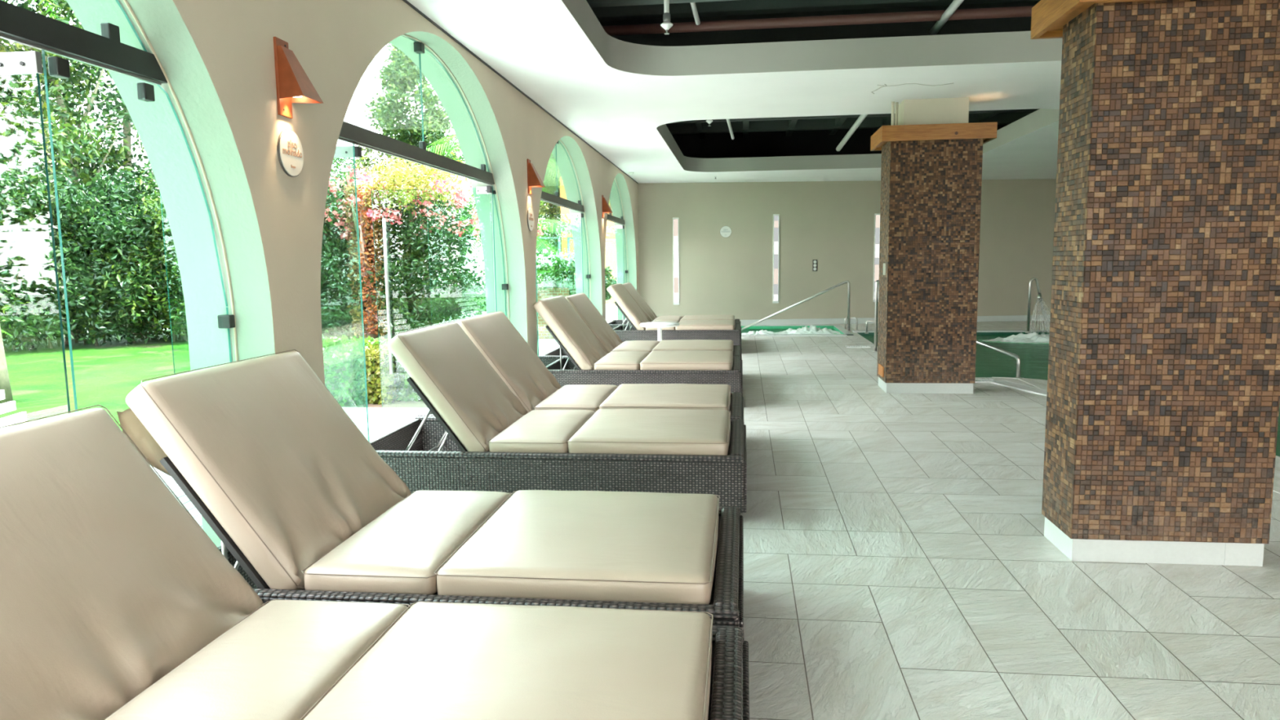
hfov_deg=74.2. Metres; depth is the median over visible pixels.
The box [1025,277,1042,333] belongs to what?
spout
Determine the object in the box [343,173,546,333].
flowering shrub
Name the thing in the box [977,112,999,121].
trim
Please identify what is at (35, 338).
shrub
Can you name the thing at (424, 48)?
window
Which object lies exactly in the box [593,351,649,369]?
seat cushion
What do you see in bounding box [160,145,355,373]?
door
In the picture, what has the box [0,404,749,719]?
sun lounger
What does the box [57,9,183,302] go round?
tree
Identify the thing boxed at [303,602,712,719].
cushion
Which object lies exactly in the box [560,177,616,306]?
tree
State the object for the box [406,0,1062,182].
ceiling
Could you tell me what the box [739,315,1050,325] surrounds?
baseboard
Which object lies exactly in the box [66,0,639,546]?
wall
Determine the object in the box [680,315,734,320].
cushion
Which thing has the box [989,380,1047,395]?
drain grate
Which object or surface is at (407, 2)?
trim
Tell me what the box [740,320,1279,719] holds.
floor
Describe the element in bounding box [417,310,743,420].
sun lounger
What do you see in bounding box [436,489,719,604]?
cushion
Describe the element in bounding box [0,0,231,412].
door frame
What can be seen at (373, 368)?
clipped hedge
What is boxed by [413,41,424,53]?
glass clip
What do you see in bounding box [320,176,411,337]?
flowering shrub
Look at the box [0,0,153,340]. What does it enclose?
tree
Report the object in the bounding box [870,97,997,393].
pillar
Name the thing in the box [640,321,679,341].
side table
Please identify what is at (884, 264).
switch plate
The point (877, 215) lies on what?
slit
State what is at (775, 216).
slit
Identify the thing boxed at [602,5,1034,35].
ceiling pipe
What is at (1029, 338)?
foam
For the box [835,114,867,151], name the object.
ceiling pipe
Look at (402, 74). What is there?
conical tree
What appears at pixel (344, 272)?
flowering shrub
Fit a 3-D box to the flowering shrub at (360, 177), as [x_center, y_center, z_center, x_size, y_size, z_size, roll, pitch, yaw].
[-5.583,-2.214,17.846,3.434,3.468,4.009,4,8,33]
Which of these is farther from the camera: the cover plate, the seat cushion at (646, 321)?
the seat cushion at (646, 321)
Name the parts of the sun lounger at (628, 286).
rail, foot panel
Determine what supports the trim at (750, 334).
on the floor
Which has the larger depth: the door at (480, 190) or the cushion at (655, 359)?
the cushion at (655, 359)
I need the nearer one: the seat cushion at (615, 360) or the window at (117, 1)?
the window at (117, 1)
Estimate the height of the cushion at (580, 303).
0.755 m
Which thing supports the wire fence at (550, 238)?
on the lawn at (104, 375)
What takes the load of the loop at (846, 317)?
on the floor
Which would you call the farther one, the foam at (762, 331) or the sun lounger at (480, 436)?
the foam at (762, 331)
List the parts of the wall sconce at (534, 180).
plate, lamp shade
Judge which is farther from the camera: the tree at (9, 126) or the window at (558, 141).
the tree at (9, 126)
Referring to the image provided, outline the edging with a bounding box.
[342,325,402,329]
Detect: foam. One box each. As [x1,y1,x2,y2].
[741,329,778,334]
[773,324,840,333]
[980,332,1049,343]
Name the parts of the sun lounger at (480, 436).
head panel, prop rod, cross rod, rail, prop rod, prop rod, rail, foot panel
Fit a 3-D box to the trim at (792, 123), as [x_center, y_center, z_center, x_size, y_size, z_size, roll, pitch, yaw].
[2.616,-4.362,13.564,0.120,0.300,8.800,0,7,7]
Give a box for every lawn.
[0,324,413,431]
[435,283,486,311]
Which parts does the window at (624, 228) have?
transom rail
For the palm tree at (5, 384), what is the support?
on the lawn at (104, 375)
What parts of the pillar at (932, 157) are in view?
skirting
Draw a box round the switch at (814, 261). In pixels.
[812,259,817,271]
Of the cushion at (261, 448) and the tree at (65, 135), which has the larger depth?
the tree at (65, 135)
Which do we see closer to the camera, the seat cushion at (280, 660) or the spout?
the seat cushion at (280, 660)
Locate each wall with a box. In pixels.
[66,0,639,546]
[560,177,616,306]
[616,178,1056,319]
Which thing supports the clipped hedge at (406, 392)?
on the planting bed
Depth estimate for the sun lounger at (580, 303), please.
10.24 m
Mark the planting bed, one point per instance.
(411, 404)
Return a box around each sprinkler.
[660,0,672,34]
[706,119,712,126]
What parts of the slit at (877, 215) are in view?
glass, glass, glass, glass, glass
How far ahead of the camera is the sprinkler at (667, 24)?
6.92 m
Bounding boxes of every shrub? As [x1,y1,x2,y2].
[0,146,111,352]
[0,186,58,351]
[1,179,78,346]
[27,177,187,346]
[31,200,161,344]
[75,160,187,343]
[99,189,188,342]
[135,188,187,341]
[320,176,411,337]
[321,176,390,335]
[327,163,480,334]
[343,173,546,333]
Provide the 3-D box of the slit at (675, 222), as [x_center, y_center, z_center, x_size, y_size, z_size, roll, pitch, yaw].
[0.800,-2.187,18.782,0.136,1.920,0.020,-1,7,-2]
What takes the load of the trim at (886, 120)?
attached to the wall
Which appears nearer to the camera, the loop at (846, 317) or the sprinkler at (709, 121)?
the sprinkler at (709, 121)
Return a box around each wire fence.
[443,237,561,322]
[567,237,617,315]
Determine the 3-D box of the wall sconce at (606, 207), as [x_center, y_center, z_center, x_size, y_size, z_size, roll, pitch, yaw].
[-0.524,-2.466,13.565,0.151,0.347,0.190,0,7,6]
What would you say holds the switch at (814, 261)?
attached to the wall at (830, 223)
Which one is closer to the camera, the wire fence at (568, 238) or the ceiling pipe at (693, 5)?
the ceiling pipe at (693, 5)
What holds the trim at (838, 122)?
attached to the wall
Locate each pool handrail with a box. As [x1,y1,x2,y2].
[741,280,851,331]
[872,280,879,351]
[976,339,1022,378]
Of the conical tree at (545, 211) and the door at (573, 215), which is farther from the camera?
the conical tree at (545, 211)
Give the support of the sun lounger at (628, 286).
on the floor
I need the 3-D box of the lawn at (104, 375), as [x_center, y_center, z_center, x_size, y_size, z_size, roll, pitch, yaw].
[-32.075,1.456,4.321,55.280,0.001,40.500,0,7,7]
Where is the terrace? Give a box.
[201,306,617,528]
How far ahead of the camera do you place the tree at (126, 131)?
18.38 m
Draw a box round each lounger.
[0,390,151,466]
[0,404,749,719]
[116,349,743,631]
[368,320,746,513]
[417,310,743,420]
[533,294,742,396]
[537,292,742,366]
[606,283,741,347]
[608,282,740,328]
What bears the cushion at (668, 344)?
on the sun lounger at (580, 303)
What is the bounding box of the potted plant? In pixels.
[604,266,617,321]
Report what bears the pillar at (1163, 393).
on the floor
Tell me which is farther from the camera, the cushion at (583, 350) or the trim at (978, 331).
the trim at (978, 331)
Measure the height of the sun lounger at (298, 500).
1.108 m
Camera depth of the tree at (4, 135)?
15.91 m
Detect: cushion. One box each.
[0,407,264,719]
[105,600,408,719]
[125,351,410,590]
[303,490,511,595]
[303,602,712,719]
[386,322,528,452]
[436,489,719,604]
[457,311,561,412]
[488,409,594,453]
[533,295,608,369]
[534,384,617,412]
[565,293,622,352]
[568,408,730,455]
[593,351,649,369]
[599,383,730,410]
[606,283,651,329]
[611,340,659,351]
[622,282,657,321]
[640,350,733,369]
[644,320,678,329]
[652,315,683,321]
[652,339,733,351]
[675,320,735,329]
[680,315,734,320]
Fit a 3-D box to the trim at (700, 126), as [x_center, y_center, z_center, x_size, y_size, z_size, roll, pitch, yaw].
[0.829,-4.364,13.781,0.120,0.300,8.800,0,7,7]
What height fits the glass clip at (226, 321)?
0.060 m
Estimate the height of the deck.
0.032 m
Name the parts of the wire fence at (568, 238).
post, rail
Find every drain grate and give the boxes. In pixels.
[741,334,847,336]
[845,345,870,347]
[974,378,995,382]
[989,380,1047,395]
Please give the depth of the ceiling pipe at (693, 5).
7.41 m
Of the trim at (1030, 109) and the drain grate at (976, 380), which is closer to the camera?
the drain grate at (976, 380)
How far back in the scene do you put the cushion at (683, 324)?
13.43 m
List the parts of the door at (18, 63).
pane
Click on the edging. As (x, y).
(350, 326)
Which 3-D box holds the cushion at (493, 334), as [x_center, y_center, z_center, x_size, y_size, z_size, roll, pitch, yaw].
[-1.014,0.020,6.714,0.603,0.755,1.082,0,7,7]
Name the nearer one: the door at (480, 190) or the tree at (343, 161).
the door at (480, 190)
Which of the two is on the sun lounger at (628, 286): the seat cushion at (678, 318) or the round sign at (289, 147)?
the seat cushion at (678, 318)
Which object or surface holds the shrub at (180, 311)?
on the lawn at (104, 375)
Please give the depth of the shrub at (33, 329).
15.49 m
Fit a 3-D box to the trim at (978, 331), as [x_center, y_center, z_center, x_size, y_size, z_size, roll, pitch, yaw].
[7.648,-0.569,16.554,6.800,0.030,0.200,0,7,7]
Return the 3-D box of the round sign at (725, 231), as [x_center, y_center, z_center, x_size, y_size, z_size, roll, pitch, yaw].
[1.899,-2.842,18.749,0.258,0.258,0.016,-1,7,-2]
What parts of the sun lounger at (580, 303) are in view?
rail, head panel, foot panel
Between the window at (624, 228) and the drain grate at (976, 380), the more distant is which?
the window at (624, 228)
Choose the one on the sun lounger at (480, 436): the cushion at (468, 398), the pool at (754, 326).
the cushion at (468, 398)
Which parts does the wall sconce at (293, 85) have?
plate, lamp shade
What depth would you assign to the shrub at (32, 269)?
15.30 m
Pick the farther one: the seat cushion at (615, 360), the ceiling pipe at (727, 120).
the ceiling pipe at (727, 120)
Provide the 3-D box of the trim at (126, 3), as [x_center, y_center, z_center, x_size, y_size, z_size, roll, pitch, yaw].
[-1.299,-1.108,8.927,0.010,3.134,18.933,0,7,6]
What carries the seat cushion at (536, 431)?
on the sun lounger at (480, 436)
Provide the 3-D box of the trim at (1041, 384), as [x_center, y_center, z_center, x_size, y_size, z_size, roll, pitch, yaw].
[4.533,0.555,7.779,0.758,0.066,5.316,0,7,4]
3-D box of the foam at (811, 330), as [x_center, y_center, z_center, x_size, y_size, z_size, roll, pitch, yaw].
[3.491,-0.629,17.448,1.650,0.188,0.962,0,7,7]
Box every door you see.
[0,50,71,413]
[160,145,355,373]
[371,186,494,410]
[426,201,537,337]
[551,213,582,268]
[615,225,622,241]
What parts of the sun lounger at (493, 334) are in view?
foot panel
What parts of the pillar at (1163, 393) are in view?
skirting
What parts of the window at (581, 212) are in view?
transom rail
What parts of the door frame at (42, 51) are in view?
transom rail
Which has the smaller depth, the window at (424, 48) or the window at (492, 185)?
the window at (424, 48)
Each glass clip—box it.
[217,314,235,328]
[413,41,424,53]
[501,284,508,289]
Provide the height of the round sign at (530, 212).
0.247 m
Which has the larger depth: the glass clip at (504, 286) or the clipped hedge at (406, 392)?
the clipped hedge at (406, 392)
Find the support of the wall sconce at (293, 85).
attached to the wall at (216, 57)
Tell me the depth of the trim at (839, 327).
17.31 m
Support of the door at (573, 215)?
attached to the window at (581, 212)
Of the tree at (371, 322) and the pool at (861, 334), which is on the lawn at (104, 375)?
the tree at (371, 322)
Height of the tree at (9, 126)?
9.659 m
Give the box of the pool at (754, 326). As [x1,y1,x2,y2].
[741,325,844,333]
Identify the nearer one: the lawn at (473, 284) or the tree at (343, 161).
the tree at (343, 161)
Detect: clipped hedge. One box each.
[322,334,387,406]
[352,341,405,404]
[392,356,422,401]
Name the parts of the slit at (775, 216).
glass, glass, glass, glass, glass, glass, glass, glass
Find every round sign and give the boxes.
[276,128,303,177]
[527,207,533,231]
[720,226,731,237]
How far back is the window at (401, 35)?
6.28 m
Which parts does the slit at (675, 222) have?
glass, glass, glass, glass, glass, glass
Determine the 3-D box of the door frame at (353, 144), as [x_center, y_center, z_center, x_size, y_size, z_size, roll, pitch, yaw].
[-1.616,-0.433,6.336,0.065,2.372,4.044,0,7,6]
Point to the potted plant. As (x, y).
(609, 307)
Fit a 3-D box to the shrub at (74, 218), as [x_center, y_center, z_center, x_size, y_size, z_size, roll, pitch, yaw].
[-11.182,-1.799,16.817,3.122,3.037,2.571,3,8,32]
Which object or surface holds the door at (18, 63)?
attached to the door frame at (42, 51)
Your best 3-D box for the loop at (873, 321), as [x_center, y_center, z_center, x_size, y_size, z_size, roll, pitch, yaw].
[4.538,-0.639,16.492,0.078,0.267,0.394,-5,8,-31]
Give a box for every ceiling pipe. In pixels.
[586,0,735,7]
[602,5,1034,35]
[689,2,700,25]
[726,119,734,139]
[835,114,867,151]
[928,0,964,35]
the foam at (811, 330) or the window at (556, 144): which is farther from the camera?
the foam at (811, 330)
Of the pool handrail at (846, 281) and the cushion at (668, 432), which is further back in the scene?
the pool handrail at (846, 281)
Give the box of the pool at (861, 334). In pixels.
[856,332,1049,377]
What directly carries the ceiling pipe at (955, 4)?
attached to the ceiling pipe at (593, 3)
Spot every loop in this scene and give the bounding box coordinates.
[844,316,858,330]
[864,320,878,333]
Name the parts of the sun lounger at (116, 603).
foot panel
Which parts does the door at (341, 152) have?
pane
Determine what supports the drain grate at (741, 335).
on the floor
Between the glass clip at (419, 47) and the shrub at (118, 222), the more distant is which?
the shrub at (118, 222)
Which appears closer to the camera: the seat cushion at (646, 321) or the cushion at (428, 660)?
the cushion at (428, 660)
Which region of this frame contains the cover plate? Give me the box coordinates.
[878,363,884,377]
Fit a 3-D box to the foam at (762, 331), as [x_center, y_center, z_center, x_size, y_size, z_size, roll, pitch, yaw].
[2.425,-0.555,17.197,1.225,0.123,0.765,0,7,7]
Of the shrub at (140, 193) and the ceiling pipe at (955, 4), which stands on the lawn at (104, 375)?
the shrub at (140, 193)
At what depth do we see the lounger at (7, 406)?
5.52 m
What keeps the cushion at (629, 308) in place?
on the sun lounger at (686, 329)
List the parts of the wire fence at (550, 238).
rail, post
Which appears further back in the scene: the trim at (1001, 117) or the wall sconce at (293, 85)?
the trim at (1001, 117)
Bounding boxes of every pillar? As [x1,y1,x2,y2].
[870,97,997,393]
[1030,0,1279,566]
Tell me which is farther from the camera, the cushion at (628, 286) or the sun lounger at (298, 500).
the cushion at (628, 286)
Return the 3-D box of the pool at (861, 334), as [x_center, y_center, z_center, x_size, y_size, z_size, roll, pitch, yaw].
[6.970,0.794,10.764,6.750,1.304,11.700,0,7,7]
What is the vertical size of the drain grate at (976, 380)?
0.016 m
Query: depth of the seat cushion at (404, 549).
3.12 m
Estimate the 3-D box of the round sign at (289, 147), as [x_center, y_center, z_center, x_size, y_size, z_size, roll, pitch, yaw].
[-1.650,-0.978,4.004,0.016,0.220,0.220,0,7,6]
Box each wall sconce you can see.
[273,36,324,118]
[527,159,545,194]
[601,195,613,217]
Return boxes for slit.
[672,217,679,304]
[773,213,779,303]
[872,213,879,302]
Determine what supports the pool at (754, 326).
in the floor
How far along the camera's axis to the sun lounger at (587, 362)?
8.70 m
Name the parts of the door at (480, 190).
pull handle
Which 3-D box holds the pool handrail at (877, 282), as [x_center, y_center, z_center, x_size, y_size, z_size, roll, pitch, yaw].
[4.135,-0.560,13.473,0.887,1.431,0.106,-1,7,-5]
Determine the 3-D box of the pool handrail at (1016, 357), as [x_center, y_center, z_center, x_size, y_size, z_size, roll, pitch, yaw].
[4.172,-0.005,10.784,0.104,0.962,1.410,-7,9,-41]
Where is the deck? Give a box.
[152,466,202,527]
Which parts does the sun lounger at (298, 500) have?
prop rod, prop rod, head panel, rail, foot panel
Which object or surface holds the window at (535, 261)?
in the wall at (216, 57)
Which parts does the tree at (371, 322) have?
crown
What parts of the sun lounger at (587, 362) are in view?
head panel, prop rod, rail, rail, foot panel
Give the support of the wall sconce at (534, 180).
attached to the wall at (216, 57)
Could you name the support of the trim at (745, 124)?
attached to the wall
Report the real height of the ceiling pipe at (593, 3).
0.200 m
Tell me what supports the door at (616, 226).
attached to the window at (624, 228)
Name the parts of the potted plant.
pot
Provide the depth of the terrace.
8.39 m
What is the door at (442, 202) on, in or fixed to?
attached to the window at (581, 212)
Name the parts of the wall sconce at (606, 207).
plate, lamp shade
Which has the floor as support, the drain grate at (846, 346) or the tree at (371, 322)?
the drain grate at (846, 346)
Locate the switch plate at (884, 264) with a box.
[883,262,885,275]
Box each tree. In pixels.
[0,0,58,404]
[0,0,115,318]
[0,0,137,337]
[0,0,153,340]
[0,0,157,333]
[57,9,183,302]
[326,145,383,302]
[337,152,471,338]
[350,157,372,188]
[355,42,481,257]
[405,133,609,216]
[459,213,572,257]
[536,153,561,285]
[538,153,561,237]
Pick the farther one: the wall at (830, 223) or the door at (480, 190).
the wall at (830, 223)
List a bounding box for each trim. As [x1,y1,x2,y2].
[123,0,628,360]
[402,0,638,183]
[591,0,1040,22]
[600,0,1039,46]
[666,108,1039,124]
[666,111,1033,134]
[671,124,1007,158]
[695,122,706,138]
[742,120,749,137]
[750,333,853,335]
[781,324,838,325]
[785,119,797,136]
[829,117,847,134]
[834,324,853,335]
[852,329,1049,332]
[872,116,891,133]
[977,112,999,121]
[992,377,1279,493]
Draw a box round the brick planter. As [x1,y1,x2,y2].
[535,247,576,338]
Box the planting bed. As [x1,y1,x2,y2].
[341,399,427,408]
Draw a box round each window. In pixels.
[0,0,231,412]
[115,0,146,51]
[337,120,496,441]
[400,35,423,141]
[420,48,489,172]
[491,185,506,315]
[535,261,538,355]
[540,191,588,292]
[555,143,557,191]
[556,141,582,204]
[606,213,626,319]
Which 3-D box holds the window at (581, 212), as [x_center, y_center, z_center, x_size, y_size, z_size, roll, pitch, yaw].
[-1.051,-1.047,11.445,0.065,2.372,4.147,0,7,6]
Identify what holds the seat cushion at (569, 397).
on the sun lounger at (493, 334)
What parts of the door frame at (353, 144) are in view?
transom rail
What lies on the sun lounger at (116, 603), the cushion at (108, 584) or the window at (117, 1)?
the cushion at (108, 584)
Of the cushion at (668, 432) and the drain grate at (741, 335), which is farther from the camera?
the drain grate at (741, 335)
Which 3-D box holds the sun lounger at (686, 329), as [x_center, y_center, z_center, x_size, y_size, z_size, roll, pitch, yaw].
[0.595,-0.711,13.970,2.140,1.108,1.220,0,7,7]
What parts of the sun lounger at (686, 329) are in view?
head panel, rail, rail, foot panel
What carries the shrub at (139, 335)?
on the lawn at (104, 375)
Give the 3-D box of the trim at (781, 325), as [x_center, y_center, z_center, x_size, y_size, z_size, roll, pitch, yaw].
[3.441,-0.758,18.695,1.830,0.012,0.100,0,7,7]
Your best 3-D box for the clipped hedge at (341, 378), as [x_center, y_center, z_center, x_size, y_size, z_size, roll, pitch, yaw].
[-3.742,0.123,9.602,1.838,0.816,1.329,0,7,7]

